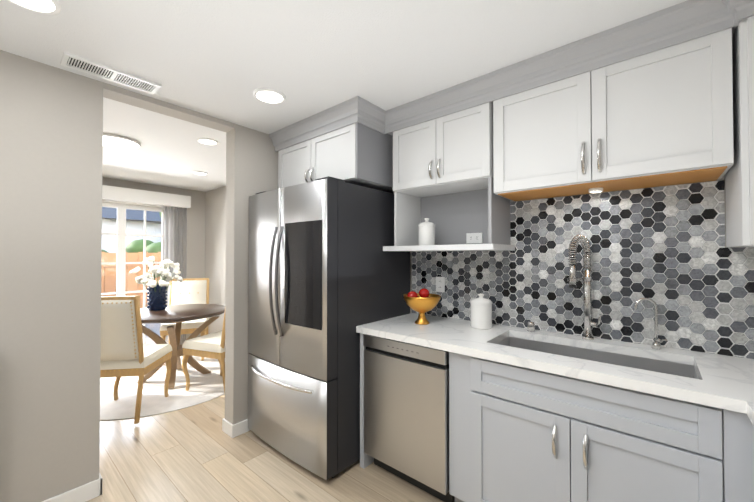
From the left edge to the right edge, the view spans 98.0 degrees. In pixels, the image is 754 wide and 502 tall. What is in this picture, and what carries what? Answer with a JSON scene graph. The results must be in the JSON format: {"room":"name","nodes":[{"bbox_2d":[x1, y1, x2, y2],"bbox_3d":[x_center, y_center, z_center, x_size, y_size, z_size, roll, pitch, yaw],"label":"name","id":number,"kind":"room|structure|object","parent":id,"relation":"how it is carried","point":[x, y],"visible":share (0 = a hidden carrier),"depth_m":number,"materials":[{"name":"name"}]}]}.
{"room":"kitchen","nodes":[
{"label":"kitchen","id":0,"kind":"room"},
{"bbox_2d":[0,50,277,501],"bbox_3d":[-1.795,0.204,1.793,0.140,2.400,4.000,-1,-1,40],"label":"wall","id":1,"kind":"structure","parent":0,"point":[51,140],"depth_m":1.77,"materials":[{"name":"paint"}]},
{"bbox_2d":[42,474,102,501],"bbox_3d":[-2.319,1.347,1.058,0.033,0.095,2.223,-1,-1,40],"label":"baseboard","id":2,"kind":"structure","parent":1,"relation":"attached to","point":[88,491],"depth_m":1.83,"materials":[{"name":"white wood"}]},
{"bbox_2d":[222,418,229,431],"bbox_3d":[-0.902,1.370,2.953,0.013,0.095,0.973,-1,-1,40],"label":"baseboard","id":3,"kind":"structure","parent":1,"relation":"attached to","point":[224,422],"depth_m":2.56,"materials":[{"name":"white wood"}]},
{"bbox_2d":[228,419,249,437],"bbox_3d":[-0.781,1.369,2.875,0.033,0.095,1.011,-1,-1,40],"label":"baseboard","id":4,"kind":"structure","parent":1,"relation":"attached to","point":[237,429],"depth_m":2.52,"materials":[{"name":"white wood"}]},
{"bbox_2d":[102,177,204,338],"bbox_3d":[-4.082,0.227,3.728,0.150,2.400,4.000,-1,-1,40],"label":"wall","id":5,"kind":"structure","parent":0,"point":[195,267],"depth_m":5.07,"materials":[{"name":"paint"}]},
{"bbox_2d":[101,200,162,344],"bbox_3d":[-3.724,0.357,4.098,0.115,2.150,2.070,-1,-1,40],"label":"window","id":6,"kind":"structure","parent":5,"relation":"in","point":[121,263],"depth_m":4.45,"materials":[{"name":"white"}]},
{"bbox_2d":[102,185,190,208],"bbox_3d":[-3.580,-0.756,4.088,0.133,0.175,2.280,-1,-1,40],"label":"valance box","id":7,"kind":"object","parent":5,"relation":"attached to","point":[121,194],"visible":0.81,"depth_m":4.47,"materials":[{"name":"white"}]},
{"bbox_2d":[162,206,186,344],"bbox_3d":[-2.964,0.377,4.798,0.050,2.067,0.320,-1,-1,40],"label":"sheer curtain","id":8,"kind":"object","parent":7,"relation":"hanging from","point":[174,234],"visible":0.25,"depth_m":4.78,"materials":[{"name":"white fabric"}]},
{"bbox_2d":[103,82,234,132],"bbox_3d":[-1.404,-0.973,2.270,0.140,0.035,0.790,-1,-1,40],"label":"wall","id":9,"kind":"structure","parent":0,"point":[118,94],"depth_m":2.19,"materials":[{"name":"paint"}]},
{"bbox_2d":[86,394,443,501],"bbox_3d":[-1.635,1.452,1.642,6.560,0.100,4.240,-1,-1,40],"label":"floor","id":10,"kind":"structure","parent":0,"point":[195,453],"depth_m":2.11,"materials":[{"name":"brown wood"}]},
{"bbox_2d":[100,356,224,419],"bbox_3d":[-2.334,1.422,3.649,1.810,0.008,1.810,-1,-1,40],"label":"round rug","id":11,"kind":"object","parent":10,"relation":"on","point":[202,389],"visible":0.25,"depth_m":3.29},
{"bbox_2d":[100,296,171,423],"bbox_3d":[-2.219,0.882,2.899,0.511,1.040,0.640,0,-1,-9],"label":"chair","id":12,"kind":"object","parent":11,"relation":"on","point":[125,352],"visible":0.75,"depth_m":2.67,"materials":[{"name":"beige fabric"}]},
{"bbox_2d":[137,304,224,388],"bbox_3d":[-2.266,1.036,3.688,1.060,0.746,1.060,-1,-1,40],"label":"dining table","id":13,"kind":"object","parent":11,"relation":"on","point":[179,314],"visible":0.71,"depth_m":3.58,"materials":[{"name":"brown wood"}]},
{"bbox_2d":[130,256,182,310],"bbox_3d":[-2.487,0.356,3.750,0.535,0.615,0.512,-1,-1,40],"label":"vase","id":14,"kind":"object","parent":13,"relation":"on","point":[156,297],"visible":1,"depth_m":3.68,"materials":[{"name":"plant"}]},
{"bbox_2d":[160,278,208,364],"bbox_3d":[-2.573,0.901,4.429,0.511,1.040,0.640,0,-1,-23],"label":"chair","id":15,"kind":"object","parent":11,"relation":"on","point":[191,291],"visible":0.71,"depth_m":4.61,"materials":[{"name":"beige fabric"}]},
{"bbox_2d":[182,312,224,393],"bbox_3d":[-1.611,0.889,3.453,0.640,1.040,0.511,0,-1,20],"label":"chair","id":16,"kind":"object","parent":11,"relation":"on","point":[211,345],"visible":0.38,"depth_m":3.25,"materials":[{"name":"beige fabric"}]},
{"bbox_2d":[248,176,409,479],"bbox_3d":[-0.398,0.477,2.557,0.922,1.872,0.964,-1,-1,40],"label":"refrigerator","id":17,"kind":"object","parent":10,"relation":"on","point":[327,274],"visible":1,"depth_m":2.15,"materials":[{"name":"grey metal"}]},
{"bbox_2d":[363,334,454,501],"bbox_3d":[0.341,0.971,2.166,0.592,0.875,0.636,-1,-1,40],"label":"dishwasher","id":18,"kind":"object","parent":10,"relation":"on","point":[406,411],"visible":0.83,"depth_m":1.89,"materials":[{"name":"grey metal"}]},
{"bbox_2d":[476,369,707,501],"bbox_3d":[1.018,1.076,1.620,0.865,0.650,0.416,-1,-1,40],"label":"base cabinet","id":19,"kind":"object","parent":10,"relation":"on","point":[519,434],"depth_m":1.35,"materials":[{"name":"paint"}]},
{"bbox_2d":[696,403,715,501],"bbox_3d":[1.608,0.957,1.122,0.682,0.876,0.416,-1,-1,40],"label":"base cabinet","id":20,"kind":"object","parent":10,"relation":"on","point":[705,414],"depth_m":1.11,"materials":[{"name":"paint"}]},
{"bbox_2d":[356,313,753,411],"bbox_3d":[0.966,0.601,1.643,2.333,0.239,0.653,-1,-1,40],"label":"countertop","id":21,"kind":"structure","parent":20,"relation":"on","point":[726,382],"depth_m":1.57,"materials":[{"name":"stone"}]},
{"bbox_2d":[403,287,440,324],"bbox_3d":[0.307,0.363,2.240,0.254,0.250,0.254,-1,-1,40],"label":"fruit bowl","id":22,"kind":"object","parent":21,"relation":"on","point":[422,301],"visible":1,"depth_m":2.18,"materials":[{"name":"gold metal"}]},
{"bbox_2d":[470,293,491,328],"bbox_3d":[0.672,0.378,2.114,0.137,0.218,0.137,-1,-1,40],"label":"jar","id":23,"kind":"object","parent":21,"relation":"on","point":[481,312],"visible":1,"depth_m":2.06,"materials":[{"name":"white ceramic"}]},
{"bbox_2d":[527,321,534,331],"bbox_3d":[0.943,0.457,2.008,0.042,0.058,0.041,-1,-1,40],"label":"air gap cap","id":24,"kind":"object","parent":21,"relation":"on","point":[530,326],"visible":0.96,"depth_m":1.99,"materials":[{"name":"silver metal"}]},
{"bbox_2d":[567,234,601,339],"bbox_3d":[1.120,0.195,1.761,0.138,0.577,0.216,-1,-1,40],"label":"spring faucet","id":25,"kind":"object","parent":21,"relation":"on","point":[572,279],"visible":1,"depth_m":1.80,"materials":[{"name":"silver metal"}]},
{"bbox_2d":[497,337,698,378],"bbox_3d":[1.016,0.621,1.623,0.833,0.198,0.378,-1,-1,40],"label":"sink basin","id":26,"kind":"object","parent":21,"relation":"in","point":[678,367],"depth_m":1.71,"materials":[{"name":"silver metal"}]},
{"bbox_2d":[633,298,666,349],"bbox_3d":[1.358,0.356,1.631,0.126,0.251,0.088,-1,-1,40],"label":"water tap","id":27,"kind":"object","parent":21,"relation":"on","point":[656,344],"visible":1,"depth_m":1.63,"materials":[{"name":"silver metal"}]},
{"bbox_2d":[716,408,753,501],"bbox_3d":[1.259,0.952,0.696,0.665,0.876,0.486,-1,-1,40],"label":"base cabinet","id":28,"kind":"object","parent":10,"relation":"on","point":[734,430],"depth_m":1.07,"materials":[{"name":"paint"}]},
{"bbox_2d":[736,393,753,425],"bbox_3d":[1.261,0.489,0.670,0.623,0.040,0.442,-1,-1,40],"label":"countertop","id":29,"kind":"structure","parent":28,"relation":"on","point":[744,401],"depth_m":1.05,"materials":[{"name":"stone"}]},
{"bbox_2d":[0,0,686,191],"bbox_3d":[-1.635,-1.048,1.673,6.560,0.100,4.240,-1,-1,40],"label":"ceiling","id":30,"kind":"structure","parent":0,"point":[222,59],"depth_m":1.62,"materials":[{"name":"paint"}]},
{"bbox_2d":[8,0,60,14],"bbox_3d":[-1.368,-0.997,1.276,0.200,0.012,0.200,-1,-1,40],"label":"recessed light","id":31,"kind":"object","parent":30,"relation":"in","point":[50,7],"visible":1,"depth_m":1.32,"materials":[{"name":"white plastic"}]},
{"bbox_2d":[60,52,160,94],"bbox_3d":[-1.479,-0.990,1.841,0.150,0.010,0.420,-1,-1,40],"label":"ceiling vent","id":32,"kind":"object","parent":30,"relation":"in","point":[78,63],"visible":1,"depth_m":1.82,"materials":[{"name":"white plastic"}]},
{"bbox_2d":[103,133,140,149],"bbox_3d":[-2.304,-0.963,2.893,0.356,0.040,0.356,-1,-1,40],"label":"recessed light","id":33,"kind":"object","parent":30,"relation":"in","point":[117,141],"visible":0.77,"depth_m":2.86,"materials":[{"name":"white plastic"}]},
{"bbox_2d":[192,171,207,174],"bbox_3d":[-2.172,-0.963,4.026,0.171,0.012,0.171,-1,-1,40],"label":"recessed light","id":34,"kind":"object","parent":30,"relation":"in","point":[199,173],"visible":0.98,"depth_m":4.02,"materials":[{"name":"white plastic"}]},
{"bbox_2d":[197,138,217,144],"bbox_3d":[-1.504,-0.977,2.911,0.171,0.012,0.171,-1,-1,40],"label":"recessed light","id":35,"kind":"object","parent":30,"relation":"in","point":[207,141],"visible":0.98,"depth_m":2.90,"materials":[{"name":"white plastic"}]},
{"bbox_2d":[253,88,285,103],"bbox_3d":[-0.683,-0.987,2.085,0.200,0.012,0.200,-1,-1,40],"label":"recessed light","id":36,"kind":"object","parent":30,"relation":"in","point":[269,95],"visible":1,"depth_m":2.07,"materials":[{"name":"white plastic"}]},
{"bbox_2d":[205,175,725,352],"bbox_3d":[-0.304,0.221,3.230,6.560,2.400,0.120,-1,-1,40],"label":"wall","id":37,"kind":"structure","parent":0,"point":[215,236],"depth_m":4.93,"materials":[{"name":"paint"}]},
{"bbox_2d":[273,100,392,192],"bbox_3d":[-0.290,-0.735,2.729,0.955,0.499,0.637,-1,-1,40],"label":"upper cabinet","id":38,"kind":"object","parent":37,"relation":"attached to","point":[349,143],"depth_m":2.35,"materials":[{"name":"paint"}]},
{"bbox_2d":[436,277,444,291],"bbox_3d":[0.478,0.247,2.474,0.072,0.115,0.008,-1,-1,40],"label":"electrical outlet plate","id":39,"kind":"object","parent":37,"relation":"attached to","point":[440,281],"depth_m":2.47,"materials":[{"name":"white plastic"}]},
{"bbox_2d":[389,76,492,199],"bbox_3d":[0.495,-0.711,2.252,0.707,0.559,0.352,-1,-1,40],"label":"upper cabinet","id":40,"kind":"object","parent":37,"relation":"attached to","point":[442,144],"depth_m":2.09,"materials":[{"name":"paint"}]},
{"bbox_2d":[418,218,434,244],"bbox_3d":[0.353,-0.141,2.324,0.121,0.200,0.121,-1,-1,40],"label":"canister","id":41,"kind":"object","parent":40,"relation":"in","point":[426,232],"visible":0.85,"depth_m":2.27,"materials":[{"name":"white ceramic"}]},
{"bbox_2d":[466,233,481,242],"bbox_3d":[0.680,-0.096,2.291,0.115,0.072,0.008,-1,-1,40],"label":"electrical outlet plate","id":42,"kind":"object","parent":37,"relation":"attached to","point":[470,238],"depth_m":2.29,"materials":[{"name":"white plastic"}]},
{"bbox_2d":[412,180,753,358],"bbox_3d":[1.174,0.078,1.898,2.336,0.812,0.007,-1,-1,40],"label":"backsplash","id":43,"kind":"structure","parent":37,"relation":"attached to","point":[677,262],"depth_m":1.77,"materials":[{"name":"grey tile"}]},
{"bbox_2d":[477,0,708,203],"bbox_3d":[1.110,-0.666,1.731,1.011,0.661,0.352,-1,-1,40],"label":"upper cabinet","id":44,"kind":"object","parent":37,"relation":"attached to","point":[664,97],"depth_m":1.53,"materials":[{"name":"paint"}]},
{"bbox_2d":[589,187,602,192],"bbox_3d":[1.143,-0.321,1.711,0.064,0.020,0.064,-1,-1,40],"label":"light","id":45,"kind":"object","parent":44,"relation":"attached to","point":[592,189],"depth_m":1.69,"materials":[{"name":"white plastic"}]},
{"bbox_2d":[701,0,753,247],"bbox_3d":[1.688,-0.513,1.214,0.656,0.979,0.392,-1,-1,40],"label":"upper cabinet","id":46,"kind":"object","parent":37,"relation":"attached to","point":[729,24],"depth_m":1.28,"materials":[{"name":"paint"}]},
{"label":"outside","id":47,"kind":"structure","parent":0,"visible":0},
{"bbox_2d":[137,295,160,344],"bbox_3d":[-8.574,1.560,8.822,13.290,0.100,22.000,-1,-1,40],"label":"ground","id":48,"kind":"structure","parent":47,"point":[156,327],"depth_m":6.19,"materials":[{"name":"white"}]},
{"bbox_2d":[101,252,160,308],"bbox_3d":[-5.492,0.749,7.535,0.070,1.490,18.000,-1,-1,40],"label":"fence","id":49,"kind":"object","parent":48,"relation":"on","point":[130,280],"depth_m":7.41,"materials":[{"name":"brown wood"}]},
{"bbox_2d":[102,212,161,272],"bbox_3d":[-6.658,-0.431,9.982,4.368,3.910,6.305,-1,-1,40],"label":"bushes","id":50,"kind":"object","parent":48,"relation":"on","point":[134,244],"depth_m":8.31,"materials":[{"name":"green plant"}]},
{"bbox_2d":[102,207,161,252],"bbox_3d":[-11.967,-0.215,11.715,4.400,3.520,22.000,-1,-1,40],"label":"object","id":51,"kind":"structure","parent":48,"relation":"on","point":[107,215],"depth_m":12.26,"materials":[{"name":"grey"}]}
]}

